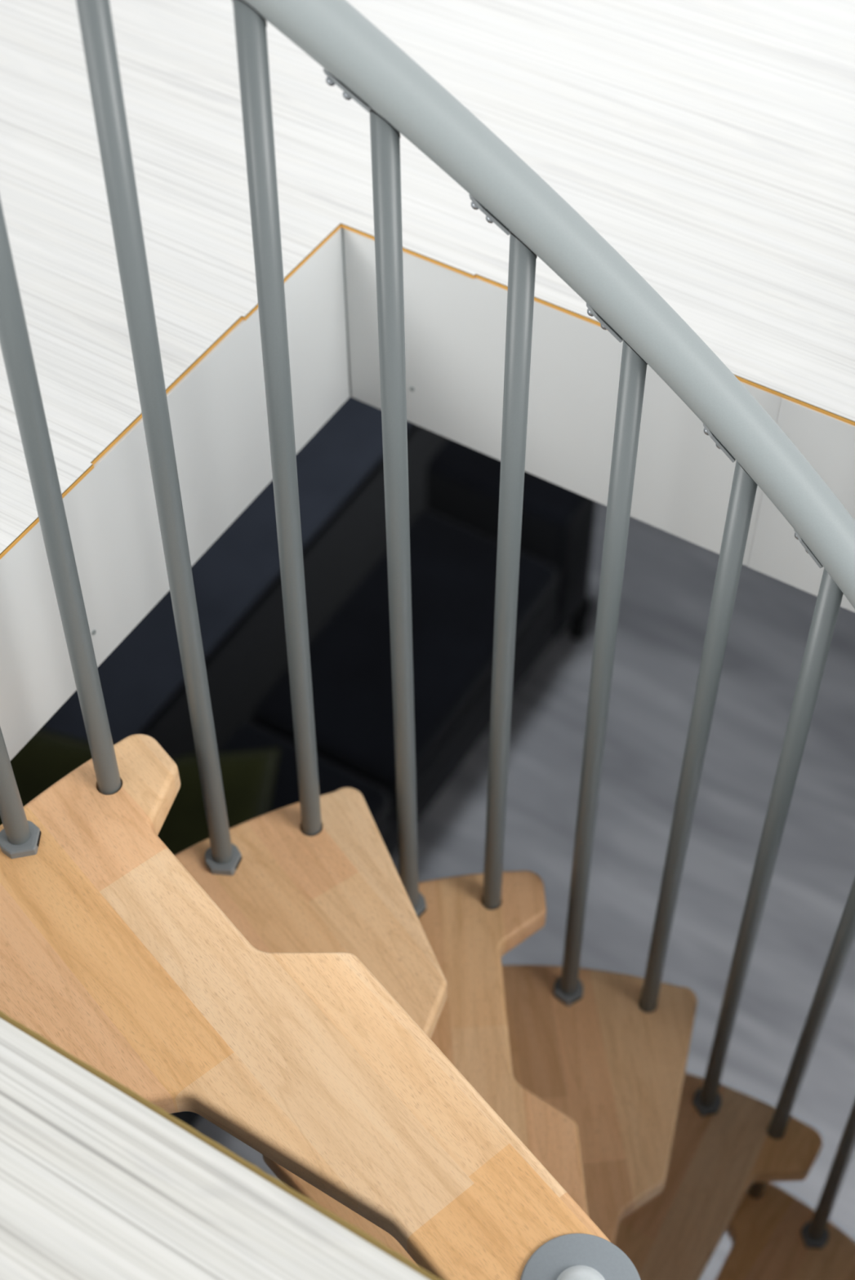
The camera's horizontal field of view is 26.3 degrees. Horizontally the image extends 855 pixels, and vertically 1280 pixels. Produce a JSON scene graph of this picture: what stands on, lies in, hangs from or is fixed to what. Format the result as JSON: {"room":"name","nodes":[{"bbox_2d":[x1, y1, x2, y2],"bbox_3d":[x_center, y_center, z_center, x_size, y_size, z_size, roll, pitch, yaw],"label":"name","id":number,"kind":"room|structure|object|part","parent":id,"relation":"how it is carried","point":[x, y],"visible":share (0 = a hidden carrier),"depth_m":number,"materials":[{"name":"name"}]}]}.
{"room":"spiral staircase","nodes":[
{"label":"spiral staircase","id":0,"kind":"room"},
{"bbox_2d":[0,0,854,1279],"bbox_3d":[0.071,-0.448,1.808,7.000,0.004,7.462,25,55,20],"label":"floor","id":1,"kind":"structure","parent":0,"point":[710,144],"depth_m":1.78,"materials":[{"name":"white wood"}]},
{"bbox_2d":[0,1010,441,1279],"bbox_3d":[0.052,0.417,1.102,1.340,0.004,0.008,25,55,20],"label":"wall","id":2,"kind":"structure","parent":1,"relation":"attached to","point":[92,1070],"depth_m":1.17,"materials":[{"name":"brown wood"}]},
{"bbox_2d":[192,502,854,1279],"bbox_3d":[0.782,2.154,3.310,5.100,0.100,6.800,25,55,20],"label":"floor","id":3,"kind":"structure","parent":0,"point":[668,584],"depth_m":4.65,"materials":[{"name":"grey wood"}]},
{"bbox_2d":[40,395,596,1127],"bbox_3d":[-0.395,0.221,4.317,0.763,0.810,2.000,25,55,20],"label":"sofa","id":4,"kind":"object","parent":3,"relation":"on","point":[454,486],"visible":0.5,"depth_m":4.34,"materials":[{"name":"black fabric"}]},
{"bbox_2d":[0,728,92,825],"bbox_3d":[-0.878,0.342,3.598,0.488,0.127,0.468,16,52,13],"label":"cushion","id":5,"kind":"object","parent":4,"relation":"on","point":[48,757],"visible":0.13,"depth_m":3.60,"materials":[{"name":"green fabric"}]},
{"bbox_3d":[-0.853,0.850,3.853,0.700,0.470,0.190,25,55,20],"label":"armrest","id":6,"kind":"part","parent":4,"relation":"part of","materials":[{"name":"black fabric"}]},
{"bbox_2d":[157,747,279,855],"bbox_3d":[-0.547,0.430,3.978,0.430,0.172,0.423,2,51,2],"label":"cushion","id":7,"kind":"object","parent":4,"relation":"on","point":[248,777],"visible":0.18,"depth_m":3.96,"materials":[{"name":"green fabric"}]},
{"bbox_3d":[-0.567,0.105,4.342,0.340,0.660,2.000,25,55,20],"label":"backrest","id":8,"kind":"part","parent":4,"relation":"part of","materials":[{"name":"blue fabric"}]},
{"bbox_2d":[217,720,389,837],"bbox_3d":[-0.469,0.570,4.069,0.425,0.160,0.815,25,55,20],"label":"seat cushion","id":9,"kind":"object","parent":4,"relation":"on","point":[355,754],"depth_m":4.22,"materials":[{"name":"black fabric"}]},
{"bbox_3d":[-0.394,0.347,4.460,0.710,0.170,1.970,25,55,20],"label":"frame","id":10,"kind":"part","parent":4,"relation":"part of","materials":[{"name":"black fabric"}]},
{"bbox_2d":[253,509,558,813],"bbox_3d":[-0.044,0.035,4.504,0.425,0.165,0.785,25,55,20],"label":"seat cushion","id":11,"kind":"object","parent":4,"relation":"on","point":[453,553],"depth_m":4.40,"materials":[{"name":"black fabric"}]},
{"bbox_3d":[0.091,-0.337,4.826,0.700,0.470,0.195,25,55,20],"label":"armrest","id":12,"kind":"part","parent":4,"relation":"part of","materials":[{"name":"blue fabric"}]},
{"bbox_3d":[0.413,-0.059,4.978,0.056,0.140,0.056,0,51,0],"label":"leg","id":13,"kind":"part","parent":4,"relation":"part of","materials":[{"name":"black rubber"}]},
{"bbox_3d":[0.025,-0.097,1.667,10.008,0.223,9.977,0,51,0],"label":"ceiling","id":14,"kind":"structure","parent":0,"visible":0},
{"bbox_2d":[0,227,350,760],"bbox_3d":[-0.437,0.102,1.506,0.019,0.224,1.360,25,55,20],"label":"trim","id":15,"kind":"structure","parent":14,"relation":"attached to","point":[218,411],"depth_m":1.69,"materials":[{"name":"white paint"}]},
{"bbox_2d":[91,386,414,635],"bbox_3d":[-0.161,-0.132,1.780,0.005,0.007,0.438,35,59,25],"label":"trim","id":16,"kind":"structure","parent":15,"relation":"attached to","point":[411,388],"depth_m":1.68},
{"bbox_2d":[343,228,781,566],"bbox_3d":[0.120,-0.243,1.787,0.464,0.224,0.018,25,55,20],"label":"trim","id":17,"kind":"structure","parent":14,"relation":"attached to","point":[455,323],"depth_m":1.78,"materials":[{"name":"white paint"}]},
{"bbox_2d":[341,227,351,395],"bbox_3d":[-0.082,-0.330,1.860,0.002,0.220,0.002,0,51,0],"label":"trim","id":18,"kind":"structure","parent":17,"relation":"attached to","point":[342,228],"depth_m":1.85,"materials":[{"name":"white paint"}]},
{"bbox_2d":[747,397,854,612],"bbox_3d":[0.691,0.027,1.562,0.875,0.224,0.019,25,55,20],"label":"wall","id":19,"kind":"structure","parent":14,"relation":"attached to","point":[827,442],"depth_m":1.65,"materials":[{"name":"white paint"}]},
{"bbox_3d":[0.402,1.385,2.522,0.679,0.034,0.310,-10,51,-8],"label":"stair tread","id":20,"kind":"structure","parent":0,"visible":0},
{"bbox_2d":[520,1233,639,1279],"bbox_3d":[0.114,0.942,1.890,0.090,1.507,0.090,0,51,0],"label":"pole","id":21,"kind":"object","parent":20,"relation":"on","point":[571,1256],"visible":1,"depth_m":1.33,"materials":[{"name":"grey metal"}]},
{"bbox_2d":[0,733,610,1279],"bbox_3d":[-0.114,0.341,1.452,0.679,0.034,0.310,33,58,25],"label":"stair tread","id":22,"kind":"structure","parent":21,"relation":"attached to","point":[113,953],"depth_m":1.45,"materials":[{"name":"brown wood"}]},
{"bbox_2d":[0,726,41,858],"bbox_3d":[-0.363,-0.175,1.185,0.046,1.077,0.088,-14,52,-11],"label":"baluster","id":23,"kind":"object","parent":22,"relation":"on","point":[20,837],"visible":0.98,"depth_m":1.54,"materials":[{"name":"grey paint"}]},
{"bbox_2d":[0,197,121,795],"bbox_3d":[-0.293,-0.121,1.341,0.046,1.154,0.089,0,51,0],"label":"baluster","id":24,"kind":"object","parent":22,"relation":"on","point":[15,342],"visible":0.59,"depth_m":1.36,"materials":[{"name":"grey paint"}]},
{"bbox_2d":[174,786,447,1264],"bbox_3d":[-0.043,0.430,1.654,0.310,0.034,0.679,-25,55,-19],"label":"stair tread","id":25,"kind":"structure","parent":21,"relation":"attached to","point":[340,888],"depth_m":1.78,"materials":[{"name":"brown wood"}]},
{"bbox_2d":[75,0,242,875],"bbox_3d":[-0.204,-0.119,1.420,0.050,1.067,0.066,-27,55,-20],"label":"baluster","id":26,"kind":"object","parent":25,"relation":"on","point":[223,857],"visible":0.97,"depth_m":1.35,"materials":[{"name":"grey paint"}]},
{"bbox_2d":[231,0,321,835],"bbox_3d":[-0.117,-0.052,1.562,0.050,1.148,0.054,-22,54,-17],"label":"baluster","id":27,"kind":"object","parent":25,"relation":"on","point":[251,33],"visible":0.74,"depth_m":1.38,"materials":[{"name":"grey paint"}]},
{"bbox_2d":[418,870,588,1216],"bbox_3d":[0.052,0.537,1.842,0.310,0.034,0.679,-11,51,-9],"label":"stair tread","id":28,"kind":"structure","parent":21,"relation":"attached to","point":[468,940],"depth_m":1.95,"materials":[{"name":"brown wood"}]},
{"bbox_2d":[322,68,426,918],"bbox_3d":[-0.032,-0.039,1.626,0.064,1.072,0.038,21,54,16],"label":"baluster","id":29,"kind":"object","parent":28,"relation":"on","point":[384,138],"visible":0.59,"depth_m":1.49,"materials":[{"name":"grey paint"}]},
{"bbox_2d":[502,964,697,1244],"bbox_3d":[0.141,0.665,2.011,0.310,0.034,0.679,4,51,3],"label":"stair tread","id":30,"kind":"structure","parent":21,"relation":"attached to","point":[615,1068],"depth_m":2.13,"materials":[{"name":"brown wood"}]},
{"bbox_2d":[468,194,537,910],"bbox_3d":[0.057,0.053,1.745,0.051,1.156,0.035,0,51,0],"label":"baluster","id":31,"kind":"object","parent":30,"relation":"on","point":[522,260],"visible":0.84,"depth_m":1.56,"materials":[{"name":"grey paint"}]},
{"bbox_2d":[553,302,647,1006],"bbox_3d":[0.153,0.092,1.788,0.063,1.081,0.037,0,51,0],"label":"baluster","id":32,"kind":"object","parent":30,"relation":"on","point":[567,988],"visible":0.91,"depth_m":1.67,"materials":[{"name":"grey paint"}]},
{"bbox_2d":[614,1072,822,1279],"bbox_3d":[0.236,0.818,2.161,0.310,0.034,0.679,17,53,14],"label":"stair tread","id":33,"kind":"structure","parent":21,"relation":"attached to","point":[715,1158],"depth_m":2.27,"materials":[{"name":"brown wood"}]},
{"bbox_2d":[639,423,757,1012],"bbox_3d":[0.246,0.201,1.890,0.054,1.169,0.034,0,51,0],"label":"baluster","id":34,"kind":"object","parent":33,"relation":"on","point":[743,490],"visible":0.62,"depth_m":1.71,"materials":[{"name":"grey paint"}]},
{"bbox_2d":[692,529,843,1116],"bbox_3d":[0.339,0.259,1.912,0.070,1.101,0.042,-19,53,-15],"label":"baluster","id":35,"kind":"object","parent":33,"relation":"on","point":[706,1100],"visible":0.84,"depth_m":1.79,"materials":[{"name":"grey paint"}]},
{"bbox_2d":[715,1182,854,1279],"bbox_3d":[0.321,0.989,2.297,0.310,0.034,0.679,34,58,25],"label":"stair tread","id":36,"kind":"structure","parent":21,"relation":"attached to","point":[764,1233],"depth_m":2.42,"materials":[{"name":"brown wood"}]},
{"bbox_2d":[746,877,854,1198],"bbox_3d":[0.430,0.390,1.996,0.072,1.191,0.050,-33,58,-24],"label":"baluster","id":37,"kind":"object","parent":36,"relation":"on","point":[841,946],"visible":0.79,"depth_m":2.04,"materials":[{"name":"grey paint"}]},
{"bbox_2d":[243,0,854,608],"bbox_3d":[0.068,-0.234,1.196,1.061,1.344,0.314,3,51,2],"label":"handrail","id":38,"kind":"object","parent":37,"relation":"attached to","point":[335,34],"visible":1,"depth_m":1.32,"materials":[{"name":"grey metal"}]},
{"bbox_2d":[800,1099,854,1248],"bbox_3d":[0.490,0.454,1.999,0.089,1.145,0.046,-15,52,-12],"label":"baluster","id":39,"kind":"object","parent":36,"relation":"on","point":[815,1233],"visible":1,"depth_m":2.28,"materials":[{"name":"grey paint"}]}
]}

